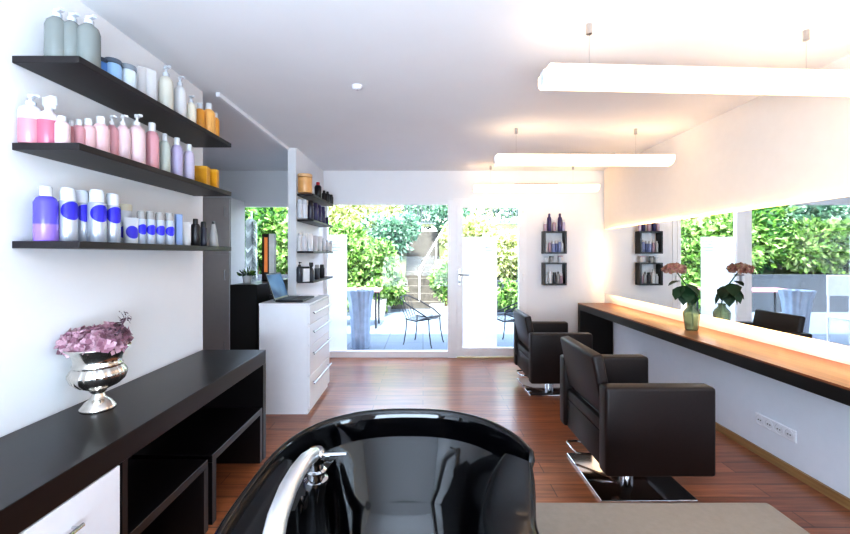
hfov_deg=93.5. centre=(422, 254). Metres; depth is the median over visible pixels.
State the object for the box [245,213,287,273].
shrub
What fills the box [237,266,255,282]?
potted plant
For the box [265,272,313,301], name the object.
laptop
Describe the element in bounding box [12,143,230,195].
wall shelf
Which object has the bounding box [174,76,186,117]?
pump bottle
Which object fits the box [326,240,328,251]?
bottle
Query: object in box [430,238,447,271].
shrub
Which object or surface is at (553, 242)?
spray can
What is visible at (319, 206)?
spray can
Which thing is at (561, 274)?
spray can
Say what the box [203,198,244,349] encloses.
wall
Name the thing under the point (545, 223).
spray can
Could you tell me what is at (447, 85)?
ceiling
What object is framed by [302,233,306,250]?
bottle
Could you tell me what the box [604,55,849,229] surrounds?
wall
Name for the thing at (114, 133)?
pump bottle
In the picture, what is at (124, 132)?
pump bottle
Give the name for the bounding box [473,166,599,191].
pendant light
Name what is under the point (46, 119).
bottle
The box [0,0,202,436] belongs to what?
wall
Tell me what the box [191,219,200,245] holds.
bottle
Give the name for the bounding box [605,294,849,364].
wall
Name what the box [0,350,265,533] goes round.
sideboard
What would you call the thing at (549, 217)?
bottle
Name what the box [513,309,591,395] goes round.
salon chair
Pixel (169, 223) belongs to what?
spray can
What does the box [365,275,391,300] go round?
pot plant
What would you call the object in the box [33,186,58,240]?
bottle
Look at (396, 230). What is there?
shrub
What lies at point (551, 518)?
bench
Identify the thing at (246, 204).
window
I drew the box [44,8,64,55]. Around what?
pump bottle
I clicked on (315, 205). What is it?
spray can
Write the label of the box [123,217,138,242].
tube
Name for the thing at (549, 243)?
bottle
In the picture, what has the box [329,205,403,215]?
shrub
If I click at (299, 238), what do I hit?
bottle
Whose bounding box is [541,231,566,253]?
cube shelf
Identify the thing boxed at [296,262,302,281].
pump bottle
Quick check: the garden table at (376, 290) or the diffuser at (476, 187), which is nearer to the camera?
the diffuser at (476, 187)
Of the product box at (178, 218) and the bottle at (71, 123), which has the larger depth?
the product box at (178, 218)
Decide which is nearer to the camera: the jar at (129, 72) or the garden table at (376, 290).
the jar at (129, 72)
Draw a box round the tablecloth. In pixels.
[347,289,373,349]
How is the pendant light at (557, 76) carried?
hanging from the ceiling
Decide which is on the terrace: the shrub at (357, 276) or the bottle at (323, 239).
the shrub at (357, 276)
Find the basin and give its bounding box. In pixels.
[214,408,538,533]
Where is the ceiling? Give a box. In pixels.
[79,0,849,170]
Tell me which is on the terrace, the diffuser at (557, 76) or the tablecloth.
the tablecloth
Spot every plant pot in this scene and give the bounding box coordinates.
[371,298,386,317]
[429,303,447,319]
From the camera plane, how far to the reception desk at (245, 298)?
4.02 m
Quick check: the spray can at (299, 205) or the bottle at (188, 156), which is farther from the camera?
the spray can at (299, 205)
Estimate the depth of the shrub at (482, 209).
15.79 m
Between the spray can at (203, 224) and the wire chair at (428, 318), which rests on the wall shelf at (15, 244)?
the spray can at (203, 224)
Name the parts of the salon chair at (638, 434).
seat, panel, backrest, seat, armrest, plate, armrest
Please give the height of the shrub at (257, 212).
2.230 m
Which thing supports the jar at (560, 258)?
on the cube shelf at (543, 265)
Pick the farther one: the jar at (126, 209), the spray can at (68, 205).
the jar at (126, 209)
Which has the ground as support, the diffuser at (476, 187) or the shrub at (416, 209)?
the shrub at (416, 209)
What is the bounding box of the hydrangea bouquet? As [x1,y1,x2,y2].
[54,311,133,357]
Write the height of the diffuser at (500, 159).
0.085 m
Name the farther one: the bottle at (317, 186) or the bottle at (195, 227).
the bottle at (317, 186)
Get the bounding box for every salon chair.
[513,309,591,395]
[560,336,714,502]
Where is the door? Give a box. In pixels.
[448,198,527,357]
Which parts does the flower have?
stem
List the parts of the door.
handle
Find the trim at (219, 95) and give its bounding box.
[216,92,288,150]
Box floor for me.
[206,356,849,533]
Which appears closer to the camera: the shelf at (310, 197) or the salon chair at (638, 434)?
the salon chair at (638, 434)
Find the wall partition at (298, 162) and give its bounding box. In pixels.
[288,148,322,294]
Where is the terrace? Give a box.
[347,306,513,349]
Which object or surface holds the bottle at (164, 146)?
on the wall shelf at (76, 154)
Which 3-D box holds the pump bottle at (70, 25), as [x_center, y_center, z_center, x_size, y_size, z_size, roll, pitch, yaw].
[-1.440,-0.869,1.641,0.077,0.232,0.077,0,0,23]
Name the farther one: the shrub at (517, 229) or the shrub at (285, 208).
the shrub at (285, 208)
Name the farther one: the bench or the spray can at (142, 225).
the spray can at (142, 225)
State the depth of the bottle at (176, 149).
2.24 m
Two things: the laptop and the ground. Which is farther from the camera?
the ground
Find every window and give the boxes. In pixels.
[245,203,287,206]
[324,203,447,357]
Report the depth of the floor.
3.26 m
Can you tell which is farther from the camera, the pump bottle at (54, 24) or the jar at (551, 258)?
the jar at (551, 258)
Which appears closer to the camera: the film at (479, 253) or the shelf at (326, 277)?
the shelf at (326, 277)
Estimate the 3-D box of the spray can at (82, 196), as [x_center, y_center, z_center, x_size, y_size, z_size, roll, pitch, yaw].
[-1.460,-0.161,1.713,0.059,0.222,0.060,0,0,24]
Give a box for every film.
[328,235,346,350]
[463,237,496,346]
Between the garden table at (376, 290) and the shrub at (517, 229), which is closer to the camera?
the garden table at (376, 290)
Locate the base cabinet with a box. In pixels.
[259,295,331,413]
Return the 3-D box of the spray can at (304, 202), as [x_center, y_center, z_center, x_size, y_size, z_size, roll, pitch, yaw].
[-1.260,-0.480,4.253,0.064,0.200,0.063,0,0,-42]
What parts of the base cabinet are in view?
drawer, drawer, drawer, drawer, handle, handle, handle, handle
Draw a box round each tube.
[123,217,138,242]
[137,65,146,94]
[145,67,156,99]
[183,222,190,244]
[307,234,312,250]
[313,236,317,250]
[317,236,321,250]
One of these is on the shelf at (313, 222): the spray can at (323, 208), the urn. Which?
the spray can at (323, 208)
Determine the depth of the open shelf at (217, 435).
2.40 m
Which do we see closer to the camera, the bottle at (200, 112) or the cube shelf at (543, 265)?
the bottle at (200, 112)
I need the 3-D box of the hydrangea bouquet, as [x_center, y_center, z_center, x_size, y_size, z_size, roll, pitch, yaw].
[-1.414,0.334,1.721,0.274,0.191,0.279,0,0,-33]
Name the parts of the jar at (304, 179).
lid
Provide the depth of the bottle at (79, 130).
1.66 m
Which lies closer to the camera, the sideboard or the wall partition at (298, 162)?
the sideboard
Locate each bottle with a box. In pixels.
[17,94,41,142]
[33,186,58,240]
[37,95,57,142]
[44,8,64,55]
[55,115,70,142]
[64,12,79,55]
[68,120,74,142]
[73,119,85,144]
[77,14,100,67]
[83,118,95,147]
[93,116,109,152]
[108,115,118,155]
[117,115,130,158]
[129,114,145,163]
[146,122,158,168]
[158,65,173,109]
[159,133,170,171]
[171,137,182,175]
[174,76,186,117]
[183,144,194,179]
[187,95,196,123]
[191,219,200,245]
[197,103,204,127]
[204,103,214,133]
[209,222,217,245]
[214,112,219,136]
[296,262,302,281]
[297,233,301,250]
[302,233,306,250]
[309,262,313,280]
[315,182,320,197]
[322,190,325,199]
[322,238,325,250]
[326,192,329,202]
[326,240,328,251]
[329,240,331,251]
[547,214,550,230]
[548,240,550,251]
[548,269,551,283]
[552,220,555,230]
[556,272,559,283]
[558,214,561,230]
[558,240,560,251]
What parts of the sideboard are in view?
panel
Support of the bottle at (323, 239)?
on the shelf at (297, 251)
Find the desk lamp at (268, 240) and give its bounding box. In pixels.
[262,234,275,280]
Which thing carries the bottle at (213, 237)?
on the wall shelf at (15, 244)
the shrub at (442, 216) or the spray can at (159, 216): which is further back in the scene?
the shrub at (442, 216)
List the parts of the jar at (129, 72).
lid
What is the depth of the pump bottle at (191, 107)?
2.38 m
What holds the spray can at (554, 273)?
on the cube shelf at (543, 265)
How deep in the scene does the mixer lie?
0.85 m
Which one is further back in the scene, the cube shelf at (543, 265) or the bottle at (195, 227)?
the cube shelf at (543, 265)
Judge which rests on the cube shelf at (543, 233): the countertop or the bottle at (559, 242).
the bottle at (559, 242)
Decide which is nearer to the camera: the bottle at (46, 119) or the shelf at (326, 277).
the bottle at (46, 119)
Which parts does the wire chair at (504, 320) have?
seat, backrest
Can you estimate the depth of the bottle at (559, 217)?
5.41 m
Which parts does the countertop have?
panel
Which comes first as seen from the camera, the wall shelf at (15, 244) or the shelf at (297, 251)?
the wall shelf at (15, 244)
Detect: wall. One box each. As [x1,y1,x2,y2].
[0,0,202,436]
[203,171,604,331]
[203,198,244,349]
[257,274,287,279]
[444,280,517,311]
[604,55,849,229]
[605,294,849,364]
[614,322,849,497]
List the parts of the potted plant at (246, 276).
pot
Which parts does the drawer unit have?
handle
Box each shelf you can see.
[12,56,230,146]
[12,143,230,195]
[12,241,230,250]
[128,459,207,533]
[132,408,261,524]
[297,194,332,205]
[297,219,332,226]
[297,251,332,252]
[297,276,332,282]
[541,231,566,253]
[541,263,566,284]
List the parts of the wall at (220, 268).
door, door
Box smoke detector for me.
[352,84,361,90]
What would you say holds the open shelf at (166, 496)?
on the floor
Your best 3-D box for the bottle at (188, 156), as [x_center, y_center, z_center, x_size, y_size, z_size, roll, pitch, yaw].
[-1.380,-0.535,2.359,0.058,0.225,0.058,0,0,34]
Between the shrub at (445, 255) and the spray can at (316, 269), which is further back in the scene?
the shrub at (445, 255)
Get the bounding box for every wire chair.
[400,295,443,347]
[497,302,517,338]
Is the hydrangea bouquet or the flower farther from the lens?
the flower
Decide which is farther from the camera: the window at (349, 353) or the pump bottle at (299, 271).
the window at (349, 353)
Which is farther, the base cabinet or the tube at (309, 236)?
the tube at (309, 236)
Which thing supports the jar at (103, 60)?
on the wall shelf at (77, 74)
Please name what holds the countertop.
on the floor
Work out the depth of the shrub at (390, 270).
9.79 m
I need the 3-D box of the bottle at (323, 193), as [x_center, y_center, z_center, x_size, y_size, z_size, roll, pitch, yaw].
[-1.260,-0.735,5.091,0.060,0.150,0.060,0,0,-40]
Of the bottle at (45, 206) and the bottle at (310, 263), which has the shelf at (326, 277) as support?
the bottle at (310, 263)
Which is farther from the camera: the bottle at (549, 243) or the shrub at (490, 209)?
the shrub at (490, 209)
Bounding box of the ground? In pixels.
[254,221,517,288]
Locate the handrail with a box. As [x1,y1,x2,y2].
[419,222,447,299]
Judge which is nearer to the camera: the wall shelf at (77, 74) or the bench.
the bench
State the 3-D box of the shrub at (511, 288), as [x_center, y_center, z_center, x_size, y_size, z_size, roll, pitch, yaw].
[2.284,1.052,9.582,1.136,1.022,0.779,0,0,0]
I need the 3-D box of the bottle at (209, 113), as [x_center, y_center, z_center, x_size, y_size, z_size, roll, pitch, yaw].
[-1.390,-0.866,2.598,0.074,0.225,0.074,0,0,36]
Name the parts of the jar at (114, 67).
lid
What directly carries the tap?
on the mixer
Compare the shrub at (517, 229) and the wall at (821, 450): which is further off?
the shrub at (517, 229)
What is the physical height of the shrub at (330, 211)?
2.262 m
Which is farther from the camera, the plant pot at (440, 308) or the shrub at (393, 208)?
the shrub at (393, 208)
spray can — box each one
[58,187,77,240]
[76,190,88,240]
[87,189,106,241]
[106,193,120,242]
[137,211,146,243]
[146,211,155,243]
[155,212,164,243]
[164,213,174,244]
[201,222,206,245]
[297,199,302,218]
[302,199,307,218]
[308,201,313,218]
[313,203,317,220]
[314,265,319,278]
[318,205,321,221]
[320,264,324,277]
[322,207,324,222]
[543,222,546,230]
[552,241,554,251]
[553,272,555,283]
[555,241,557,251]
[560,273,562,283]
[562,219,564,230]
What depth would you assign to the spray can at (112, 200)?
1.78 m
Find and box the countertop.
[578,303,849,405]
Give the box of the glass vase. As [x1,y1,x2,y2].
[683,303,699,330]
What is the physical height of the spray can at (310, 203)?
0.200 m
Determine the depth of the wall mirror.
2.93 m
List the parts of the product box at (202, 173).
lid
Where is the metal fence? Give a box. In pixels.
[406,205,517,226]
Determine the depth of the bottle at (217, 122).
2.63 m
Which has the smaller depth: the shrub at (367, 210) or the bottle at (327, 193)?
the bottle at (327, 193)
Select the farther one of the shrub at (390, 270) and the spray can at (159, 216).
the shrub at (390, 270)
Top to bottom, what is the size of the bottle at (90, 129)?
0.155 m
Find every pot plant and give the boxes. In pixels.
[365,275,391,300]
[427,260,447,306]
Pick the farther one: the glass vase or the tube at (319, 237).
the tube at (319, 237)
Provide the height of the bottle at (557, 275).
0.160 m
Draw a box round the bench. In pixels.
[536,503,809,533]
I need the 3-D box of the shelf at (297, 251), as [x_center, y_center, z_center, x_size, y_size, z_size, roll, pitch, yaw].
[-1.281,-0.024,4.825,0.178,0.022,0.950,0,0,0]
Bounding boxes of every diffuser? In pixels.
[473,184,599,191]
[494,154,674,165]
[538,63,849,96]
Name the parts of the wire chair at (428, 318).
backrest, seat, leg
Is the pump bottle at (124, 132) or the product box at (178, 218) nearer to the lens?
the pump bottle at (124, 132)
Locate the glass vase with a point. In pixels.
(687, 308)
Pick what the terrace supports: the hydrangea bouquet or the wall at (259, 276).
the wall at (259, 276)
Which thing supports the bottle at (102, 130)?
on the wall shelf at (76, 154)
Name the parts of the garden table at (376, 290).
leg, leg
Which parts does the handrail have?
post, rail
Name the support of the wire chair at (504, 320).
on the terrace
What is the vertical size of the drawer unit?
0.630 m
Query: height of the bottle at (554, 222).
0.150 m
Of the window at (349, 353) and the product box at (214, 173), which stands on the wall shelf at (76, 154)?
the product box at (214, 173)
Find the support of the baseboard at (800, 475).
attached to the wall at (821, 450)
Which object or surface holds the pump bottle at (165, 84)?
on the wall shelf at (77, 74)
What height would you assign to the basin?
0.874 m
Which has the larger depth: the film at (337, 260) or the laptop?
the film at (337, 260)
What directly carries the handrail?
on the steps
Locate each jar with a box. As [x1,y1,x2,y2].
[101,57,109,71]
[104,57,121,79]
[119,204,131,242]
[122,63,136,88]
[298,173,311,193]
[549,256,553,262]
[558,256,562,262]
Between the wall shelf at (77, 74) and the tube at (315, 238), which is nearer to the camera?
the wall shelf at (77, 74)
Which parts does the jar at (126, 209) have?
lid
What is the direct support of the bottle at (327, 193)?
on the shelf at (310, 197)
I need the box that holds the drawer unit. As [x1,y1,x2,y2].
[19,465,119,533]
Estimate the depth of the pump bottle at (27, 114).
1.51 m
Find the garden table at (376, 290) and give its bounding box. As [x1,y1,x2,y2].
[347,288,382,328]
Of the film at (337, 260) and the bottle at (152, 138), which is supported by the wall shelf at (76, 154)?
the bottle at (152, 138)
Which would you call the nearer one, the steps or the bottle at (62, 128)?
the bottle at (62, 128)
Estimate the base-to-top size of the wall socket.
0.080 m
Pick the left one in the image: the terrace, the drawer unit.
the drawer unit
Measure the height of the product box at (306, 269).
0.161 m
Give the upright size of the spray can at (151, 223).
0.170 m
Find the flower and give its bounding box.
[661,262,699,326]
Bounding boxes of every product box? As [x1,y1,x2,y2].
[174,214,182,244]
[195,166,209,184]
[210,169,218,187]
[301,266,309,281]
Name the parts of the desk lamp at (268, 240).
frame, amber panel, panel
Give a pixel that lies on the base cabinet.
(294, 336)
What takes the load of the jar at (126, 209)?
on the wall shelf at (15, 244)
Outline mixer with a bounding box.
[262,446,346,533]
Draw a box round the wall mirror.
[604,196,849,346]
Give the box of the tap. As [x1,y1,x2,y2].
[304,446,327,488]
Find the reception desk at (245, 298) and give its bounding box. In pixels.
[230,278,287,349]
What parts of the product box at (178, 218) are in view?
lid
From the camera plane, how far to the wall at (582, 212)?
5.50 m
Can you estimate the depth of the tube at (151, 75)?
2.07 m
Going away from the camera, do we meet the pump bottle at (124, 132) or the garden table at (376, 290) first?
the pump bottle at (124, 132)
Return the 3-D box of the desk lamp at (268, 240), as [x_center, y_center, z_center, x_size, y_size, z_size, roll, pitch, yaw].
[-1.765,0.035,4.600,0.150,0.540,0.080,0,0,0]
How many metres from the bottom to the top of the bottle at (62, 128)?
0.120 m
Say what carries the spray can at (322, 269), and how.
on the shelf at (326, 277)
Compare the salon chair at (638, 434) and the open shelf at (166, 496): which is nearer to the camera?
the open shelf at (166, 496)
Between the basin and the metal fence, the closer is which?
the basin
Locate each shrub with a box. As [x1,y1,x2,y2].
[245,207,287,219]
[245,207,287,273]
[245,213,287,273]
[284,205,360,221]
[329,205,394,238]
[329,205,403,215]
[329,219,371,246]
[347,238,394,311]
[358,209,421,260]
[361,237,409,311]
[391,205,446,230]
[429,205,471,231]
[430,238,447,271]
[436,205,495,222]
[438,215,500,245]
[481,208,517,222]
[482,226,517,279]
[497,278,517,312]
[507,229,517,279]
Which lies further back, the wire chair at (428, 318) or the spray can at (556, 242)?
the wire chair at (428, 318)
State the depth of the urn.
1.67 m
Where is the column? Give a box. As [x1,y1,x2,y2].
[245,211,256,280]
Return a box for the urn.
[63,341,131,414]
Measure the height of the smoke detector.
0.029 m
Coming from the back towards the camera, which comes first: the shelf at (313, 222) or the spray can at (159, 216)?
the shelf at (313, 222)
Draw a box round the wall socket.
[755,412,796,442]
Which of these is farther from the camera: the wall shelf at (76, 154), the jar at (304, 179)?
the jar at (304, 179)
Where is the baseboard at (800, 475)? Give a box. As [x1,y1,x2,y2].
[715,422,849,509]
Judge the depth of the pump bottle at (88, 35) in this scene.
1.63 m
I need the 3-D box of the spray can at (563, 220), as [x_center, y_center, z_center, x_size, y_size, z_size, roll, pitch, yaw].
[1.908,-0.393,5.435,0.044,0.160,0.044,0,0,0]
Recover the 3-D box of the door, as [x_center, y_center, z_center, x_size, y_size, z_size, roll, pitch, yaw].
[0.885,0.325,5.507,1.090,2.190,0.186,0,0,0]
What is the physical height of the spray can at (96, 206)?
0.228 m
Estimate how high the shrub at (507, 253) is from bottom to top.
1.790 m
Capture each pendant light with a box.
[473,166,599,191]
[494,128,674,165]
[538,23,849,96]
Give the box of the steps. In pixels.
[391,231,442,308]
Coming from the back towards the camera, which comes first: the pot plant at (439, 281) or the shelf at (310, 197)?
the pot plant at (439, 281)
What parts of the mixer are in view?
spout, lever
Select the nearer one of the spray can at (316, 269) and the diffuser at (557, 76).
the diffuser at (557, 76)
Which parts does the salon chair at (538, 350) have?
seat, panel, backrest, plate, armrest, armrest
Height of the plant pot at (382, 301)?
0.420 m
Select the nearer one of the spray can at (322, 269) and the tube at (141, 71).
the tube at (141, 71)
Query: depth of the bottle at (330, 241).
5.21 m
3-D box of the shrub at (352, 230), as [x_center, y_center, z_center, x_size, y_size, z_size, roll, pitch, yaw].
[-2.409,-0.089,10.919,2.086,1.820,1.613,0,0,0]
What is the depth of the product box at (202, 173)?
2.50 m
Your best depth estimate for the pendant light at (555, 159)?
3.59 m
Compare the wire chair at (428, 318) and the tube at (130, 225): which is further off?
the wire chair at (428, 318)
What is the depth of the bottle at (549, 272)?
5.41 m
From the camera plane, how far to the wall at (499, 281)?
10.10 m
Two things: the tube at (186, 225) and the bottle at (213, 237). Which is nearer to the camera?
the tube at (186, 225)
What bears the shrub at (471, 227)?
on the ground

